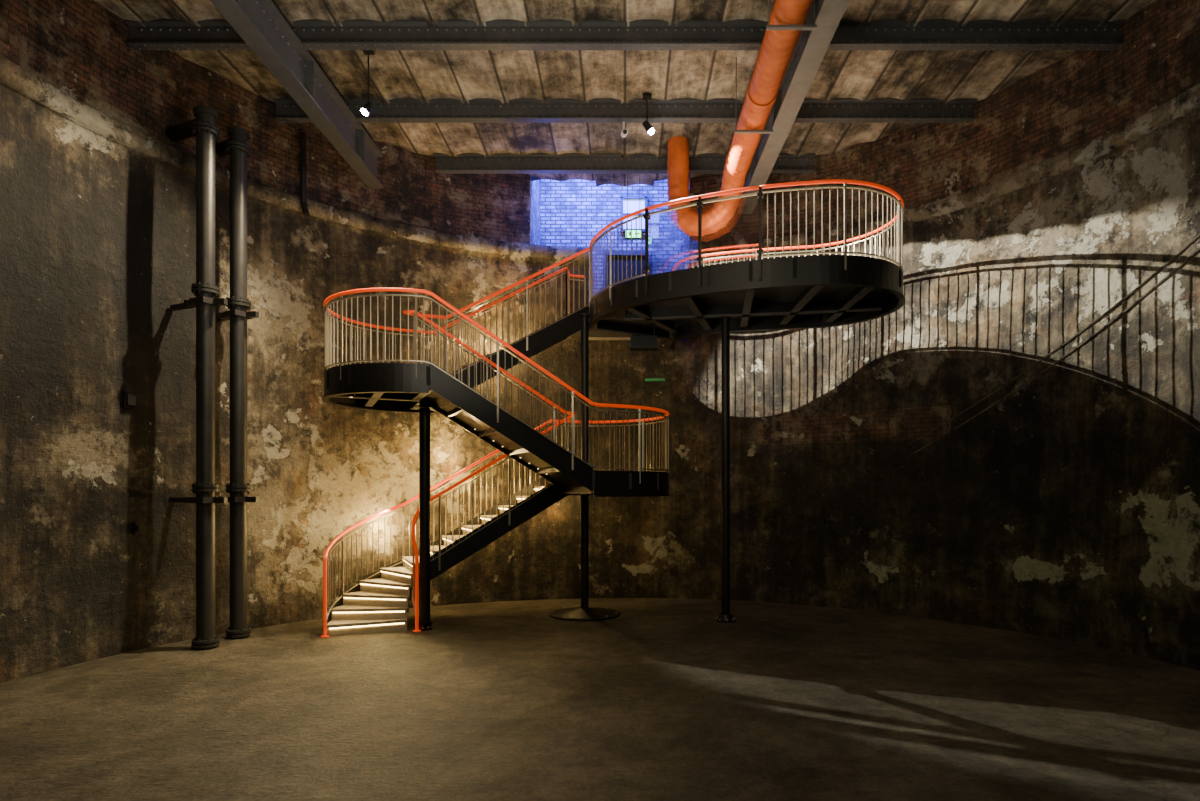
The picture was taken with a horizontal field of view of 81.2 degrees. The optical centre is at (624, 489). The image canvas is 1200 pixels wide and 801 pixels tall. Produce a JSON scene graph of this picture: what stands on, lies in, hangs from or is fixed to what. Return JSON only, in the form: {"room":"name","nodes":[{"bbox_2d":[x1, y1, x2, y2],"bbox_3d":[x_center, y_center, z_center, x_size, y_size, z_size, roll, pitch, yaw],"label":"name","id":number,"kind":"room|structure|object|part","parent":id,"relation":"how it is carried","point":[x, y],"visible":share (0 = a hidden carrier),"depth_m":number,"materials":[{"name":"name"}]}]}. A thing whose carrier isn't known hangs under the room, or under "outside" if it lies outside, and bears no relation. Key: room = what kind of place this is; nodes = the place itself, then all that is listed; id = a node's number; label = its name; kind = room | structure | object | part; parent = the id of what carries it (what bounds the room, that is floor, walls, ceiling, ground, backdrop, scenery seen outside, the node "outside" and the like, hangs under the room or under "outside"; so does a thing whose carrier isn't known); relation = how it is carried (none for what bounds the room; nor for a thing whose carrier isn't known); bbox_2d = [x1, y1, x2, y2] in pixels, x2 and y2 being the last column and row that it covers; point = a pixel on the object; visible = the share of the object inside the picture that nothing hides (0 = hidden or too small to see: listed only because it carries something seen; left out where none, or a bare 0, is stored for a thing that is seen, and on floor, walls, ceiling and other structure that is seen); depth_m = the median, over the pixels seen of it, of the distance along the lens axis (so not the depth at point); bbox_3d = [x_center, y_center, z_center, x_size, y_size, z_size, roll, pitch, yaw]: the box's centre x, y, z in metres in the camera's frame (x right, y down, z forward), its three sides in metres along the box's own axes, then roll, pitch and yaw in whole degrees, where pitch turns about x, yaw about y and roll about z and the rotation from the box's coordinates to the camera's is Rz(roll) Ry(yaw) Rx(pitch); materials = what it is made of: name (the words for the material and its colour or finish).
{"room":"underground industrial chamber","nodes":[
{"label":"underground industrial chamber","id":0,"kind":"room"},
{"bbox_2d":[132,523,144,532],"bbox_3d":[-6.658,0.522,9.595,0.135,0.140,0.156,0,0,0],"label":"box","id":1,"kind":"object","parent":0,"point":[136,527],"depth_m":9.54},
{"bbox_2d":[0,0,1199,682],"bbox_3d":[-0.006,-2.085,7.407,14.349,8.570,13.727,0,0,0],"label":"wall","id":2,"kind":"structure","parent":0,"point":[1067,508],"depth_m":10.98,"materials":[{"name":"brown concrete"}]},
{"bbox_2d":[122,391,136,408],"bbox_3d":[-6.707,-1.219,9.468,0.144,0.220,0.178,0,0,0],"label":"box","id":3,"kind":"object","parent":2,"relation":"attached to","point":[129,399],"depth_m":9.43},
{"bbox_2d":[166,106,227,649],"bbox_3d":[-6.024,-1.535,9.857,1.028,7.470,0.340,0,0,30],"label":"pipe","id":4,"kind":"object","parent":2,"relation":"attached to","point":[203,127],"visible":1,"depth_m":9.66,"materials":[{"name":"black metal"}]},
{"bbox_2d":[215,126,258,638],"bbox_3d":[-5.842,-1.575,10.500,0.763,7.550,0.337,0,0,35],"label":"pipe","id":5,"kind":"object","parent":2,"relation":"attached to","point":[236,146],"visible":0.98,"depth_m":10.36,"materials":[{"name":"black metal"}]},
{"bbox_2d":[299,132,308,215],"bbox_3d":[-5.306,-5.218,11.584,0.182,1.365,0.148,0,0,0],"label":"pipe stub","id":6,"kind":"object","parent":2,"relation":"attached to","point":[303,168],"visible":1,"depth_m":11.54,"materials":[{"name":"black metal"}]},
{"bbox_2d":[530,176,689,338],"bbox_3d":[-0.300,-5.225,14.800,3.200,4.350,1.800,0,0,0],"label":"wall recess","id":7,"kind":"structure","parent":2,"relation":"in","point":[568,213],"depth_m":15.70,"materials":[{"name":"brick"}]},
{"bbox_2d":[603,251,655,291],"bbox_3d":[0.100,-4.225,15.600,1.170,2.150,0.140,0,0,0],"label":"door","id":8,"kind":"structure","parent":2,"relation":"in","point":[651,254],"depth_m":15.61,"materials":[{"name":"black paint"}]},
{"bbox_2d":[621,196,646,232],"bbox_3d":[0.200,-6.150,15.620,0.600,0.800,0.100,0,0,0],"label":"window","id":9,"kind":"structure","parent":2,"relation":"in","point":[633,201],"depth_m":15.65,"materials":[{"name":"white glass"}]},
{"bbox_2d":[645,378,664,380],"bbox_3d":[0.605,-2.235,14.169,0.400,0.050,0.080,0,0,5],"label":"notice sign","id":10,"kind":"object","parent":2,"relation":"attached to","point":[648,379],"visible":1,"depth_m":14.16,"materials":[{"name":"green plastic"}]},
{"bbox_2d":[906,234,1199,445],"bbox_3d":[6.238,-2.178,10.047,0.582,2.960,5.380,0,0,-25],"label":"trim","id":11,"kind":"structure","parent":2,"relation":"attached to","point":[1198,236],"depth_m":9.75,"materials":[{"name":"black metal"}]},
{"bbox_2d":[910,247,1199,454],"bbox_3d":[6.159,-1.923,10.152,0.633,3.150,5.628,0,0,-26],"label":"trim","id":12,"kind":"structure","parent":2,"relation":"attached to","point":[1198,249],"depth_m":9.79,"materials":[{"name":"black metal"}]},
{"bbox_2d":[0,598,1199,800],"bbox_3d":[0.000,2.300,7.100,14.540,0.200,14.540,0,0,0],"label":"floor","id":13,"kind":"structure","parent":0,"point":[661,699],"depth_m":6.74,"materials":[{"name":"concrete"}]},
{"bbox_2d":[321,179,905,637],"bbox_3d":[-0.170,-0.993,11.884,8.968,6.586,4.554,0,0,0],"label":"staircase","id":14,"kind":"structure","parent":13,"relation":"on","point":[821,291],"depth_m":11.13,"materials":[{"name":"black metal"}]},
{"bbox_3d":[-1.942,-1.011,11.628,5.708,6.542,2.752,0,0,-25],"label":"balustrade","id":15,"kind":"part","parent":14,"relation":"part of","materials":[{"name":"metal"}]},
{"bbox_3d":[-2.016,-1.021,11.602,3.204,6.522,0.296,0,0,-26],"label":"balustrade","id":16,"kind":"part","parent":14,"relation":"part of","materials":[{"name":"metal"}]},
{"bbox_2d":[588,254,588,303],"bbox_3d":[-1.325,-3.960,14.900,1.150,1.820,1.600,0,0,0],"label":"baluster","id":17,"kind":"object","parent":14,"relation":"attached to","point":[588,254],"depth_m":14.39,"materials":[{"name":"grey metal"}]},
{"bbox_3d":[1.297,-3.618,11.839,6.336,1.336,3.256,0,0,37],"label":"balustrade","id":18,"kind":"part","parent":14,"relation":"part of","materials":[{"name":"metal"}]},
{"bbox_2d":[94,0,1154,185],"bbox_3d":[0.000,-6.334,7.175,14.600,0.058,14.750,0,0,0],"label":"ceiling","id":19,"kind":"structure","parent":0,"point":[501,75],"depth_m":10.48,"materials":[{"name":"concrete"}]},
{"bbox_2d":[210,0,382,187],"bbox_3d":[-4.490,-5.742,7.149,0.260,0.590,11.067,0,0,0],"label":"girder","id":20,"kind":"object","parent":19,"relation":"attached to","point":[259,23],"visible":1,"depth_m":9.65,"materials":[{"name":"grey metal"}]},
{"bbox_2d":[360,50,374,116],"bbox_3d":[-3.697,-5.835,10.022,0.173,0.949,0.173,0,0,0],"label":"ceiling spotlight","id":21,"kind":"object","parent":19,"relation":"hanging from","point":[368,107],"depth_m":10.02,"materials":[{"name":"black metal"}]},
{"bbox_2d":[621,122,627,137],"bbox_3d":[-0.009,-5.897,11.403,0.098,0.326,0.264,0,0,-5],"label":"security camera","id":22,"kind":"object","parent":19,"relation":"attached to","point":[624,132],"visible":1,"depth_m":11.31,"materials":[{"name":"white plastic"}]},
{"bbox_2d":[125,20,1124,49],"bbox_3d":[0.038,-6.188,9.550,13.569,0.313,0.220,0,0,0],"label":"ceiling beam","id":23,"kind":"structure","parent":19,"relation":"attached to","point":[162,34],"depth_m":9.54,"materials":[{"name":"grey metal"}]},
{"bbox_2d":[273,98,976,122],"bbox_3d":[0.000,-6.188,11.450,11.409,0.313,0.220,0,0,0],"label":"ceiling beam","id":24,"kind":"structure","parent":19,"relation":"attached to","point":[399,110],"depth_m":11.44,"materials":[{"name":"grey metal"}]},
{"bbox_2d":[434,153,815,173],"bbox_3d":[0.008,-6.188,13.300,7.199,0.313,0.220,0,0,0],"label":"ceiling beam","id":25,"kind":"structure","parent":19,"relation":"attached to","point":[465,163],"depth_m":13.28,"materials":[{"name":"grey metal"}]},
{"bbox_2d":[625,174,640,238],"bbox_3d":[0.170,-5.617,13.742,0.340,1.365,0.065,0,0,0],"label":"exit sign","id":26,"kind":"object","parent":19,"relation":"hanging from","point":[639,230],"visible":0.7,"depth_m":13.74,"materials":[{"name":"green"}]},
{"bbox_2d":[642,94,653,134],"bbox_3d":[0.373,-5.998,11.200,0.197,0.624,0.139,0,0,0],"label":"ceiling spotlight","id":27,"kind":"object","parent":19,"relation":"hanging from","point":[648,127],"depth_m":11.17,"materials":[{"name":"black metal"}]},
{"bbox_2d":[667,0,816,235],"bbox_3d":[1.854,-5.485,6.954,1.269,1.790,12.104,0,0,-4],"label":"ventilation duct","id":28,"kind":"object","parent":19,"relation":"hanging from","point":[787,19],"visible":0.97,"depth_m":10.20,"materials":[{"name":"metal"}]},
{"bbox_2d":[738,0,849,213],"bbox_3d":[2.360,-5.742,7.120,0.280,0.590,13.379,0,0,0],"label":"girder","id":29,"kind":"object","parent":19,"relation":"attached to","point":[811,47],"visible":0.93,"depth_m":9.69,"materials":[{"name":"metal"}]},
{"bbox_2d":[589,337,662,339],"bbox_3d":[0.280,-3.110,14.950,2.040,0.120,1.500,0,0,0],"label":"floor","id":30,"kind":"structure","parent":0,"point":[590,338],"depth_m":14.20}
]}

